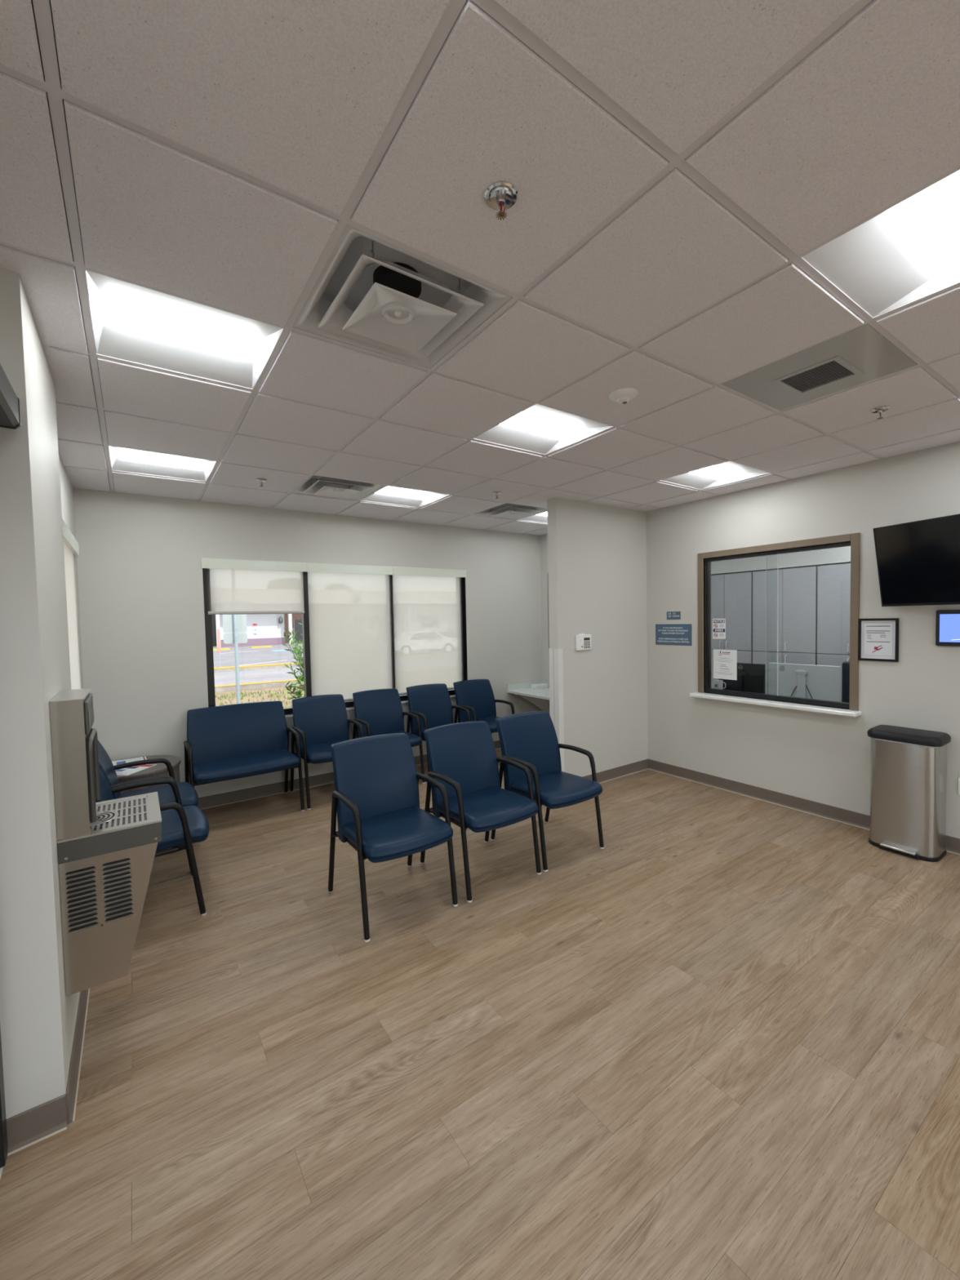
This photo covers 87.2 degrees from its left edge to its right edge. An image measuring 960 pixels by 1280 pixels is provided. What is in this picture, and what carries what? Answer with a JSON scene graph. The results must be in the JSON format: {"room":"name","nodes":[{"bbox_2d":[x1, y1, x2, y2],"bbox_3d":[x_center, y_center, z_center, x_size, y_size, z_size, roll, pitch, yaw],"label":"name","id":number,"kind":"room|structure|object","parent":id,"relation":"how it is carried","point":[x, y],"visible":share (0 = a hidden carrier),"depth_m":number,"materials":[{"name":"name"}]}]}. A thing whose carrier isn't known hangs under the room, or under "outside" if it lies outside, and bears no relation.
{"room":"clinic waiting room","nodes":[
{"label":"clinic waiting room","id":0,"kind":"room"},
{"bbox_2d":[0,1166,3,1179],"bbox_3d":[-0.217,0.441,-0.465,0.140,3.034,4.745,-3,3,-35],"label":"wall","id":1,"kind":"structure","parent":0,"point":[1,1168],"depth_m":1.52,"materials":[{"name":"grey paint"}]},
{"bbox_2d":[0,1026,8,1168],"bbox_3d":[-1.218,0.517,1.032,0.122,2.199,1.141,-3,3,-35],"label":"door","id":2,"kind":"structure","parent":1,"relation":"in","point":[3,1135],"depth_m":1.54,"materials":[{"name":"black"}]},
{"bbox_2d":[0,364,21,429],"bbox_3d":[-1.134,-0.667,1.035,0.138,0.104,1.063,-3,3,-35],"label":"operator","id":3,"kind":"object","parent":1,"relation":"attached to","point":[10,407],"visible":1,"depth_m":1.41,"materials":[{"name":"black"}]},
{"bbox_2d":[0,267,79,1119],"bbox_3d":[-1.749,0.377,1.885,0.287,3.034,0.865,-3,3,-35],"label":"wall","id":4,"kind":"structure","parent":0,"point":[37,1017],"depth_m":1.59,"materials":[{"name":"grey paint"}]},
{"bbox_2d":[6,1093,66,1155],"bbox_3d":[-1.416,1.547,1.609,0.147,0.104,0.018,-3,3,-35],"label":"baseboard","id":5,"kind":"structure","parent":4,"relation":"attached to","point":[27,1128],"depth_m":1.61,"materials":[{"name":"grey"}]},
{"bbox_2d":[65,988,89,1124],"bbox_3d":[-1.599,1.534,2.019,0.018,0.104,0.865,-3,3,-35],"label":"baseboard","id":6,"kind":"structure","parent":4,"relation":"attached to","point":[72,1089],"depth_m":1.86,"materials":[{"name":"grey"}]},
{"bbox_2d":[48,688,161,995],"bbox_3d":[-1.430,0.711,1.969,0.303,1.032,0.398,-3,3,-35],"label":"fountain","id":7,"kind":"object","parent":4,"relation":"attached to","point":[106,850],"visible":1,"depth_m":1.79,"materials":[{"name":"silver metal"}]},
{"bbox_2d":[90,798,146,831],"bbox_3d":[-1.425,0.684,1.974,0.212,0.001,0.325,-3,3,-35],"label":"basin","id":8,"kind":"object","parent":7,"relation":"in","point":[125,811],"depth_m":1.97,"materials":[{"name":"silver metal"}]},
{"bbox_2d":[58,455,84,688],"bbox_3d":[-2.633,0.347,3.077,0.200,3.034,2.102,-3,3,-35],"label":"wall","id":9,"kind":"structure","parent":0,"point":[66,487],"depth_m":3.64,"materials":[{"name":"grey paint"}]},
{"bbox_2d":[62,518,81,689],"bbox_3d":[-2.505,-0.018,3.076,0.062,1.296,1.190,-3,3,-35],"label":"roller shade","id":10,"kind":"object","parent":9,"relation":"attached to","point":[71,546],"visible":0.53,"depth_m":3.20,"materials":[{"name":"white fabric"}]},
{"bbox_2d":[213,643,303,667],"bbox_3d":[-0.119,0.289,44.164,110.000,0.300,24.700,-3,3,-35],"label":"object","id":11,"kind":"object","parent":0,"point":[264,655],"depth_m":30.53,"materials":[{"name":"concrete"}]},
{"bbox_2d":[217,629,220,666],"bbox_3d":[-11.478,0.396,22.177,0.100,1.749,0.040,-3,3,-35],"label":"post","id":12,"kind":"object","parent":11,"relation":"on","point":[218,630],"visible":0.88,"depth_m":22.15,"materials":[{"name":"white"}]},
{"bbox_2d":[213,648,230,650],"bbox_3d":[-20.137,0.726,38.328,2.000,0.140,0.180,-3,3,-35],"label":"wheel stop","id":13,"kind":"object","parent":11,"relation":"on","point":[215,649],"visible":0.57,"depth_m":38.52,"materials":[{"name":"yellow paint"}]},
{"bbox_2d":[211,613,302,647],"bbox_3d":[-10.279,-2.768,58.705,90.000,5.050,13.100,-3,3,-35],"label":"building","id":14,"kind":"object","parent":11,"relation":"on","point":[262,628],"visible":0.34,"depth_m":45.99,"materials":[{"name":"grey paint"}]},
{"bbox_2d":[250,645,271,648],"bbox_3d":[-17.825,0.563,41.134,1.600,0.140,0.180,-3,3,-35],"label":"wheel stop","id":15,"kind":"object","parent":11,"relation":"on","point":[260,646],"visible":0.86,"depth_m":41.05,"materials":[{"name":"yellow paint"}]},
{"bbox_2d":[271,649,285,651],"bbox_3d":[-14.225,0.751,36.270,1.400,0.010,1.700,-3,3,-35],"label":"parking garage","id":16,"kind":"object","parent":11,"relation":"on","point":[273,650],"visible":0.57,"depth_m":36.12,"materials":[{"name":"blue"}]},
{"bbox_2d":[214,684,304,707],"bbox_3d":[14.465,0.845,23.018,110.000,0.300,10.888,-3,3,-35],"label":"verge","id":17,"kind":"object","parent":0,"point":[233,700],"depth_m":13.48,"materials":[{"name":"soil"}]},
{"bbox_2d":[222,613,247,703],"bbox_3d":[-4.744,0.134,9.808,0.424,2.999,0.079,-3,3,-35],"label":"sign post","id":18,"kind":"object","parent":17,"relation":"on","point":[235,624],"visible":0.69,"depth_m":9.80,"materials":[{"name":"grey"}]},
{"bbox_2d":[281,622,304,699],"bbox_3d":[-2.435,0.644,7.872,1.235,2.043,1.180,-3,3,-35],"label":"bush","id":19,"kind":"object","parent":17,"relation":"on","point":[296,649],"visible":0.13,"depth_m":7.61,"materials":[{"name":"green plant"}]},
{"bbox_2d":[73,488,542,797],"bbox_3d":[-0.097,0.166,6.220,7.950,3.034,0.200,-3,3,-35],"label":"wall","id":20,"kind":"structure","parent":0,"point":[140,579],"depth_m":4.43,"materials":[{"name":"grey paint"}]},
{"bbox_2d":[202,568,467,717],"bbox_3d":[-1.328,-0.024,5.305,2.807,1.490,0.142,-3,3,-35],"label":"window","id":21,"kind":"structure","parent":20,"relation":"in","point":[305,619],"depth_m":5.03,"materials":[{"name":"black metal"}]},
{"bbox_2d":[200,557,306,614],"bbox_3d":[-2.088,-0.493,4.725,0.911,0.499,0.056,-3,3,-35],"label":"roller shade","id":22,"kind":"object","parent":21,"relation":"attached to","point":[233,586],"visible":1,"depth_m":4.72,"materials":[{"name":"white fabric"}]},
{"bbox_2d":[306,562,393,702],"bbox_3d":[-1.326,-0.070,5.261,0.915,1.419,0.056,-3,3,-35],"label":"roller shade","id":23,"kind":"object","parent":21,"relation":"attached to","point":[349,606],"visible":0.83,"depth_m":5.26,"materials":[{"name":"white fabric"}]},
{"bbox_2d":[391,566,466,695],"bbox_3d":[-0.557,-0.108,5.791,0.953,1.419,0.056,-3,3,-35],"label":"roller shade","id":24,"kind":"object","parent":21,"relation":"attached to","point":[427,602],"visible":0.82,"depth_m":5.78,"materials":[{"name":"white fabric"}]},
{"bbox_2d":[197,740,500,809],"bbox_3d":[-1.131,1.386,5.406,4.827,0.104,0.018,-3,3,-35],"label":"baseboard","id":25,"kind":"structure","parent":20,"relation":"attached to","point":[211,801],"depth_m":4.77,"materials":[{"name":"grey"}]},
{"bbox_2d":[506,680,542,690],"bbox_3d":[0.587,0.591,6.571,0.583,0.077,0.015,-3,3,-35],"label":"backsplash","id":26,"kind":"structure","parent":20,"relation":"attached to","point":[522,685],"depth_m":6.53,"materials":[{"name":"stone"}]},
{"bbox_2d":[0,0,959,535],"bbox_3d":[2.100,-1.535,2.914,7.942,0.557,8.062,-3,3,-35],"label":"ceiling","id":27,"kind":"structure","parent":0,"point":[674,166],"depth_m":1.34,"materials":[{"name":"grey paint"}]},
{"bbox_2d":[108,445,215,480],"bbox_3d":[-2.179,-1.253,3.460,0.584,0.106,0.584,-3,3,-35],"label":"light","id":28,"kind":"object","parent":27,"relation":"attached to","point":[122,459],"visible":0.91,"depth_m":3.50,"materials":[{"name":"white plastic"}]},
{"bbox_2d":[85,270,283,388],"bbox_3d":[-1.141,-1.214,1.955,0.584,0.106,0.584,-3,3,-35],"label":"light","id":29,"kind":"object","parent":27,"relation":"attached to","point":[131,322],"visible":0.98,"depth_m":1.94,"materials":[{"name":"white plastic"}]},
{"bbox_2d":[254,478,267,486],"bbox_3d":[-1.657,-1.189,3.820,0.088,0.051,0.088,-3,3,-35],"label":"sprinkler head","id":30,"kind":"object","parent":27,"relation":"attached to","point":[260,480],"visible":1,"depth_m":3.81},
{"bbox_2d":[291,475,384,499],"bbox_3d":[-1.176,-1.289,4.151,0.584,0.154,0.584,-3,3,-35],"label":"ceiling vent","id":31,"kind":"object","parent":27,"relation":"in","point":[314,484],"visible":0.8,"depth_m":4.22,"materials":[{"name":"white metal"}]},
{"bbox_2d":[293,224,512,368],"bbox_3d":[-0.293,-1.211,1.799,0.584,0.154,0.584,-3,3,-35],"label":"ceiling vent","id":32,"kind":"object","parent":27,"relation":"in","point":[372,293],"visible":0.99,"depth_m":1.80,"materials":[{"name":"white metal"}]},
{"bbox_2d":[362,485,447,506],"bbox_3d":[-0.674,-1.327,4.496,0.584,0.106,0.584,-3,3,-35],"label":"light","id":33,"kind":"object","parent":27,"relation":"attached to","point":[388,495],"visible":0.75,"depth_m":4.55,"materials":[{"name":"white plastic"}]},
{"bbox_2d":[492,491,502,498],"bbox_3d":[0.147,-1.249,4.361,0.088,0.051,0.088,-3,3,-35],"label":"sprinkler head","id":34,"kind":"object","parent":27,"relation":"attached to","point":[496,493],"visible":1,"depth_m":4.35},
{"bbox_2d":[484,181,518,220],"bbox_3d":[0.055,-1.122,1.302,0.088,0.051,0.088,-3,3,-35],"label":"sprinkler head","id":35,"kind":"object","parent":27,"relation":"attached to","point":[500,196],"visible":1,"depth_m":1.29},
{"bbox_2d":[473,502,546,519],"bbox_3d":[0.330,-1.362,5.187,0.584,0.154,0.584,-3,3,-35],"label":"ceiling vent","id":36,"kind":"object","parent":27,"relation":"in","point":[507,510],"visible":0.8,"depth_m":5.24,"materials":[{"name":"white metal"}]},
{"bbox_2d":[520,511,547,523],"bbox_3d":[0.831,-1.401,5.532,0.584,0.106,0.584,-3,3,-35],"label":"light","id":37,"kind":"object","parent":27,"relation":"attached to","point":[541,517],"visible":0.12,"depth_m":5.64,"materials":[{"name":"white plastic"}]},
{"bbox_2d":[474,404,611,453],"bbox_3d":[0.364,-1.287,2.991,0.584,0.106,0.584,-3,3,-35],"label":"light","id":38,"kind":"object","parent":27,"relation":"attached to","point":[540,428],"visible":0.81,"depth_m":3.02,"materials":[{"name":"white plastic"}]},
{"bbox_2d":[608,387,637,404],"bbox_3d":[0.704,-1.187,2.478,0.138,0.045,0.138,-3,3,-35],"label":"sensor","id":39,"kind":"object","parent":27,"relation":"attached to","point":[621,396],"visible":1,"depth_m":2.45,"materials":[{"name":"white plastic"}]},
{"bbox_2d":[661,461,768,488],"bbox_3d":[1.869,-1.361,4.027,0.584,0.106,0.584,-3,3,-35],"label":"light","id":40,"kind":"object","parent":27,"relation":"attached to","point":[729,471],"visible":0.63,"depth_m":4.08,"materials":[{"name":"white plastic"}]},
{"bbox_2d":[720,324,918,410],"bbox_3d":[1.559,-1.237,2.335,0.584,0.024,0.584,-3,3,-35],"label":"ceiling vent","id":41,"kind":"object","parent":27,"relation":"in","point":[862,351],"visible":1,"depth_m":2.29,"materials":[{"name":"white metal"}]},
{"bbox_2d":[771,355,863,395],"bbox_3d":[1.575,-1.238,2.355,0.283,0.024,0.275,-3,3,-35],"label":"grille","id":42,"kind":"object","parent":41,"relation":"attached to","point":[835,369],"depth_m":2.35,"materials":[{"name":"grey metal"}]},
{"bbox_2d":[870,405,890,419],"bbox_3d":[2.164,-1.224,2.726,0.088,0.051,0.088,-3,3,-35],"label":"sprinkler head","id":43,"kind":"object","parent":27,"relation":"attached to","point":[879,410],"visible":1,"depth_m":2.72},
{"bbox_2d":[802,169,959,316],"bbox_3d":[1.402,-1.248,1.486,0.584,0.106,0.584,-3,3,-35],"label":"light","id":44,"kind":"object","parent":27,"relation":"attached to","point":[909,251],"visible":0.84,"depth_m":1.58,"materials":[{"name":"white plastic"}]},
{"bbox_2d":[0,748,959,1279],"bbox_3d":[2.104,1.546,2.968,7.522,0.150,7.712,-3,3,-35],"label":"floor","id":45,"kind":"structure","parent":0,"point":[717,1039],"depth_m":1.84,"materials":[{"name":"beige"}]},
{"bbox_2d":[97,740,198,869],"bbox_3d":[-2.280,1.088,3.388,0.666,0.914,0.578,-3,3,-35],"label":"chair","id":46,"kind":"object","parent":45,"relation":"on","point":[188,795],"visible":0.32,"depth_m":3.45,"materials":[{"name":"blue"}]},
{"bbox_2d":[116,755,181,793],"bbox_3d":[-2.683,1.255,3.947,0.608,0.551,0.608,-3,3,-35],"label":"table","id":47,"kind":"object","parent":45,"relation":"on","point":[160,769],"visible":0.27,"depth_m":3.82,"materials":[{"name":"laminate"}]},
{"bbox_2d":[111,756,146,765],"bbox_3d":[-2.830,0.977,4.026,0.280,0.004,0.210,-3,3,-37],"label":"magazine","id":48,"kind":"object","parent":47,"relation":"on","point":[125,761],"visible":0.38,"depth_m":4.07,"materials":[{"name":"white paper"}]},
{"bbox_2d":[116,760,125,764],"bbox_3d":[-2.842,0.977,3.992,0.060,0.001,0.140,-3,3,-37],"label":"print","id":49,"kind":"object","parent":48,"relation":"on","point":[118,762],"depth_m":4.01,"materials":[{"name":"blue paper"}]},
{"bbox_2d":[115,764,156,775],"bbox_3d":[-2.650,0.981,3.817,0.210,0.005,0.280,-1,2,8],"label":"magazine","id":50,"kind":"object","parent":47,"relation":"on","point":[131,770],"visible":0.59,"depth_m":3.81,"materials":[{"name":"white paper"}]},
{"bbox_2d":[133,764,153,766],"bbox_3d":[-2.635,0.975,3.915,0.200,0.001,0.050,-1,2,8],"label":"print","id":51,"kind":"object","parent":50,"relation":"on","point":[139,765],"depth_m":3.90,"materials":[{"name":"red"}]},
{"bbox_2d":[95,768,208,915],"bbox_3d":[-1.942,1.101,2.898,0.666,0.914,0.578,-3,3,-35],"label":"chair","id":52,"kind":"object","parent":45,"relation":"on","point":[187,825],"visible":0.38,"depth_m":2.85,"materials":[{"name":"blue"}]},
{"bbox_2d":[183,700,304,811],"bbox_3d":[-2.042,1.043,4.358,0.870,0.914,0.666,-3,3,-35],"label":"seat","id":53,"kind":"object","parent":45,"relation":"on","point":[227,742],"visible":0.99,"depth_m":4.39,"materials":[{"name":"blue leather"}]},
{"bbox_2d":[289,693,363,809],"bbox_3d":[-1.441,1.014,4.772,0.578,0.914,0.666,-3,3,-35],"label":"chair","id":54,"kind":"object","parent":45,"relation":"on","point":[321,722],"visible":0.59,"depth_m":4.86,"materials":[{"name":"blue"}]},
{"bbox_2d":[352,688,425,783],"bbox_3d":[-0.943,0.989,5.115,0.578,0.914,0.666,-3,3,-35],"label":"chair","id":55,"kind":"object","parent":45,"relation":"on","point":[379,711],"visible":0.56,"depth_m":5.23,"materials":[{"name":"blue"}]},
{"bbox_2d":[327,733,457,942],"bbox_3d":[-0.520,1.069,2.936,0.578,0.914,0.666,-3,3,-35],"label":"chair","id":56,"kind":"object","parent":45,"relation":"on","point":[375,797],"visible":1,"depth_m":2.97,"materials":[{"name":"blue leather"}]},
{"bbox_2d":[406,683,471,772],"bbox_3d":[-0.441,0.965,5.461,0.578,0.914,0.666,-3,3,-35],"label":"chair","id":57,"kind":"object","parent":45,"relation":"on","point":[432,703],"visible":0.51,"depth_m":5.58,"materials":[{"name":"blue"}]},
{"bbox_2d":[419,720,541,902],"bbox_3d":[-0.001,1.045,3.275,0.578,0.914,0.666,-3,3,-35],"label":"chair","id":58,"kind":"object","parent":45,"relation":"on","point":[462,757],"visible":0.95,"depth_m":3.30,"materials":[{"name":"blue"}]},
{"bbox_2d":[453,679,514,733],"bbox_3d":[0.057,0.940,5.804,0.578,0.914,0.666,-3,3,-35],"label":"chair","id":59,"kind":"object","parent":45,"relation":"on","point":[477,695],"visible":0.53,"depth_m":5.92,"materials":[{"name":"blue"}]},
{"bbox_2d":[490,711,604,871],"bbox_3d":[0.483,1.021,3.611,0.578,0.914,0.666,-3,3,-35],"label":"chair","id":60,"kind":"object","parent":45,"relation":"on","point":[529,739],"visible":0.84,"depth_m":3.63,"materials":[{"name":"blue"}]},
{"bbox_2d":[711,571,752,688],"bbox_3d":[3.517,0.178,7.063,0.426,2.190,0.757,-3,3,-35],"label":"tall cabinet","id":61,"kind":"object","parent":45,"relation":"on","point":[731,593],"visible":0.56,"depth_m":6.82,"materials":[{"name":"grey metal"}]},
{"bbox_2d":[752,565,817,693],"bbox_3d":[3.948,0.194,6.438,0.426,2.190,0.757,-3,3,-35],"label":"tall cabinet","id":62,"kind":"object","parent":45,"relation":"on","point":[793,590],"visible":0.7,"depth_m":6.28,"materials":[{"name":"grey metal"}]},
{"bbox_2d":[817,562,850,702],"bbox_3d":[4.379,0.211,5.813,0.426,2.190,0.757,-3,3,-35],"label":"tall cabinet","id":63,"kind":"object","parent":45,"relation":"on","point":[833,580],"visible":0.21,"depth_m":5.86,"materials":[{"name":"grey metal"}]},
{"bbox_2d":[841,661,849,702],"bbox_3d":[3.860,0.777,4.844,0.601,1.160,0.589,-3,3,-35],"label":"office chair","id":64,"kind":"object","parent":45,"relation":"on","point":[846,664],"visible":0.03,"depth_m":4.82,"materials":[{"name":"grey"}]},
{"bbox_2d":[866,724,951,862],"bbox_3d":[2.913,1.027,3.447,0.324,0.814,0.402,-3,3,-35],"label":"waste bin","id":65,"kind":"object","parent":45,"relation":"on","point":[908,766],"visible":1,"depth_m":3.35,"materials":[{"name":"silver metal"}]},
{"bbox_3d":[2.819,0.996,4.776,0.753,0.770,2.400,-3,3,-35],"label":"office desk","id":66,"kind":"object","parent":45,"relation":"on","visible":0},
{"bbox_2d":[719,662,764,693],"bbox_3d":[2.585,0.416,4.997,0.200,0.380,0.445,-3,3,-35],"label":"computer monitor","id":67,"kind":"object","parent":66,"relation":"on","point":[750,677],"visible":0.72,"depth_m":4.92,"materials":[{"name":"black plastic"}]},
{"bbox_2d":[768,662,841,702],"bbox_3d":[2.885,0.419,4.509,0.200,0.402,0.580,-3,3,-35],"label":"computer monitor","id":68,"kind":"object","parent":66,"relation":"on","point":[824,682],"visible":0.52,"depth_m":4.47,"materials":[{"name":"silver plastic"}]},
{"bbox_3d":[2.334,0.554,5.019,0.180,0.114,0.230,-3,3,-35],"label":"shelf","id":69,"kind":"object","parent":66,"relation":"on","visible":0},
{"bbox_2d":[713,680,725,688],"bbox_3d":[2.381,0.448,5.005,0.106,0.095,0.085,0,3,23],"label":"mug","id":70,"kind":"object","parent":69,"relation":"on","point":[718,684],"visible":0.81,"depth_m":4.98,"materials":[{"name":"white"}]},
{"bbox_2d":[546,497,648,783],"bbox_3d":[1.216,0.037,5.025,1.285,2.734,0.136,-3,3,-35],"label":"wall","id":71,"kind":"structure","parent":0,"point":[597,553],"depth_m":4.95,"materials":[{"name":"grey paint"}]},
{"bbox_2d":[548,648,554,726],"bbox_3d":[0.698,0.752,4.740,0.064,1.348,0.062,-3,3,-35],"label":"trim","id":72,"kind":"structure","parent":71,"relation":"attached to","point":[550,651],"depth_m":4.71,"materials":[{"name":"white plastic"}]},
{"bbox_2d":[553,648,564,771],"bbox_3d":[0.737,0.754,4.682,0.064,1.348,0.062,-3,3,-35],"label":"trim","id":73,"kind":"structure","parent":71,"relation":"attached to","point":[557,653],"depth_m":4.65,"materials":[{"name":"white"}]},
{"bbox_2d":[574,633,591,650],"bbox_3d":[0.981,0.018,4.784,0.200,0.158,0.028,-3,3,-35],"label":"alarm keypad","id":74,"kind":"object","parent":71,"relation":"attached to","point":[582,641],"visible":1,"depth_m":4.77,"materials":[{"name":"white plastic"}]},
{"bbox_2d":[539,441,959,838],"bbox_3d":[3.058,0.057,3.587,0.115,2.734,7.712,-3,3,-35],"label":"wall","id":75,"kind":"structure","parent":0,"point":[824,758],"depth_m":4.08,"materials":[{"name":"grey paint"}]},
{"bbox_2d":[506,680,549,711],"bbox_3d":[1.032,0.770,5.949,0.598,0.402,1.553,-3,3,-35],"label":"countertop","id":76,"kind":"structure","parent":75,"relation":"attached to","point":[540,698],"depth_m":6.47,"materials":[{"name":"stone"}]},
{"bbox_2d":[531,683,547,688],"bbox_3d":[0.775,0.600,6.563,0.200,0.051,0.110,-3,3,-35],"label":"tissue box","id":77,"kind":"object","parent":76,"relation":"on","point":[539,686],"visible":1,"depth_m":6.52,"materials":[{"name":"white paper"}]},
{"bbox_2d":[547,573,549,664],"bbox_3d":[1.305,-0.175,6.103,0.131,1.375,1.265,-3,3,-35],"label":"window","id":78,"kind":"structure","parent":75,"relation":"in","point":[548,573],"depth_m":6.57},
{"bbox_2d":[655,623,691,645],"bbox_3d":[1.948,-0.054,5.086,0.003,0.212,0.413,-3,3,-35],"label":"wall sign","id":79,"kind":"object","parent":75,"relation":"attached to","point":[665,634],"visible":1,"depth_m":5.08,"materials":[{"name":"blue plastic"}]},
{"bbox_2d":[666,611,680,619],"bbox_3d":[1.948,-0.246,5.072,0.003,0.080,0.158,-3,3,-35],"label":"wall sign","id":80,"kind":"object","parent":75,"relation":"attached to","point":[670,615],"visible":1,"depth_m":5.07,"materials":[{"name":"blue plastic"}]},
{"bbox_2d":[689,532,862,717],"bbox_3d":[2.473,-0.129,4.322,0.230,1.370,1.355,-3,3,-35],"label":"window","id":81,"kind":"structure","parent":75,"relation":"in","point":[851,708],"depth_m":4.22,"materials":[{"name":"brown wood"}]},
{"bbox_2d":[712,618,725,639],"bbox_3d":[2.239,-0.105,4.721,0.001,0.190,0.126,-3,3,-35],"label":"window sticker","id":82,"kind":"object","parent":81,"relation":"attached to","point":[718,624],"visible":1,"depth_m":4.72,"materials":[{"name":"white paper"}]},
{"bbox_2d":[713,628,724,631],"bbox_3d":[2.240,-0.089,4.722,0.001,0.032,0.114,-3,3,-35],"label":"print","id":83,"kind":"object","parent":82,"relation":"attached to","point":[714,629],"depth_m":4.72,"materials":[{"name":"blue"}]},
{"bbox_2d":[713,648,737,679],"bbox_3d":[2.278,0.228,4.689,0.001,0.276,0.226,-3,3,-35],"label":"paper notice","id":84,"kind":"object","parent":81,"relation":"attached to","point":[725,661],"visible":1,"depth_m":4.68,"materials":[{"name":"white paper"}]},
{"bbox_2d":[648,759,959,854],"bbox_3d":[3.506,1.391,2.913,0.018,0.104,6.036,-3,3,-35],"label":"baseboard","id":85,"kind":"structure","parent":75,"relation":"attached to","point":[952,844],"depth_m":4.31,"materials":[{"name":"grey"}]},
{"bbox_2d":[857,617,898,662],"bbox_3d":[2.909,-0.002,3.684,0.016,0.312,0.240,-3,3,-35],"label":"framed notice","id":86,"kind":"object","parent":75,"relation":"attached to","point":[878,637],"visible":1,"depth_m":3.68,"materials":[{"name":"black"}]},
{"bbox_2d":[866,626,890,626],"bbox_3d":[2.908,-0.101,3.681,0.001,0.005,0.144,-3,3,-35],"label":"print","id":87,"kind":"object","parent":86,"relation":"on","point":[866,626],"depth_m":3.68,"materials":[{"name":"grey paper"}]},
{"bbox_2d":[935,609,959,646],"bbox_3d":[3.183,-0.078,3.273,0.022,0.242,0.344,-3,3,-35],"label":"tablet","id":88,"kind":"object","parent":75,"relation":"attached to","point":[947,621],"visible":1,"depth_m":3.35,"materials":[{"name":"black"}]},
{"bbox_2d":[957,777,959,795],"bbox_3d":[3.206,0.974,3.329,0.008,0.116,0.072,-3,3,-35],"label":"wall outlet","id":89,"kind":"object","parent":75,"relation":"attached to","point":[958,788],"visible":1,"depth_m":3.35,"materials":[{"name":"white plastic"}]},
{"bbox_3d":[3.124,-0.493,3.210,0.158,0.260,0.160,-3,3,-35],"label":"tv bracket","id":90,"kind":"object","parent":75,"relation":"attached to","visible":0},
{"bbox_2d":[872,513,959,606],"bbox_3d":[3.006,-0.502,3.128,0.162,0.558,0.970,-2,2,-19],"label":"television","id":91,"kind":"object","parent":90,"relation":"attached to","point":[918,562],"visible":1,"depth_m":3.33,"materials":[{"name":"black plastic"}]},
{"bbox_2d":[711,546,850,574],"bbox_3d":[3.964,-1.176,6.366,0.390,0.534,4.112,-3,3,-35],"label":"wall","id":92,"kind":"structure","parent":0,"point":[841,554],"depth_m":6.29,"materials":[{"name":"grey paint"}]},
{"label":"outside","id":93,"kind":"structure","parent":0,"visible":0},
{"bbox_2d":[213,666,302,685],"bbox_3d":[9.360,0.650,30.420,110.000,0.300,6.500,-3,3,-35],"label":"street","id":94,"kind":"structure","parent":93,"point":[246,676],"depth_m":18.87,"materials":[{"name":"concrete"}]},
{"bbox_2d":[213,662,302,672],"bbox_3d":[7.399,0.438,33.254,110.000,0.376,0.408,-3,3,-35],"label":"kerb","id":95,"kind":"object","parent":94,"relation":"on","point":[219,669],"depth_m":21.39,"materials":[{"name":"concrete"}]},
{"bbox_2d":[214,679,303,692],"bbox_3d":[11.287,0.591,27.616,110.000,0.366,0.308,-3,3,-35],"label":"kerb","id":96,"kind":"object","parent":94,"relation":"on","point":[221,688],"depth_m":15.07,"materials":[{"name":"concrete"}]},
{"bbox_2d":[251,679,289,679],"bbox_3d":[-7.142,1.371,17.466,1.700,0.006,0.081,-1,2,8],"label":"expansion joint","id":97,"kind":"object","parent":94,"relation":"on","point":[251,679],"visible":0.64,"depth_m":17.45,"materials":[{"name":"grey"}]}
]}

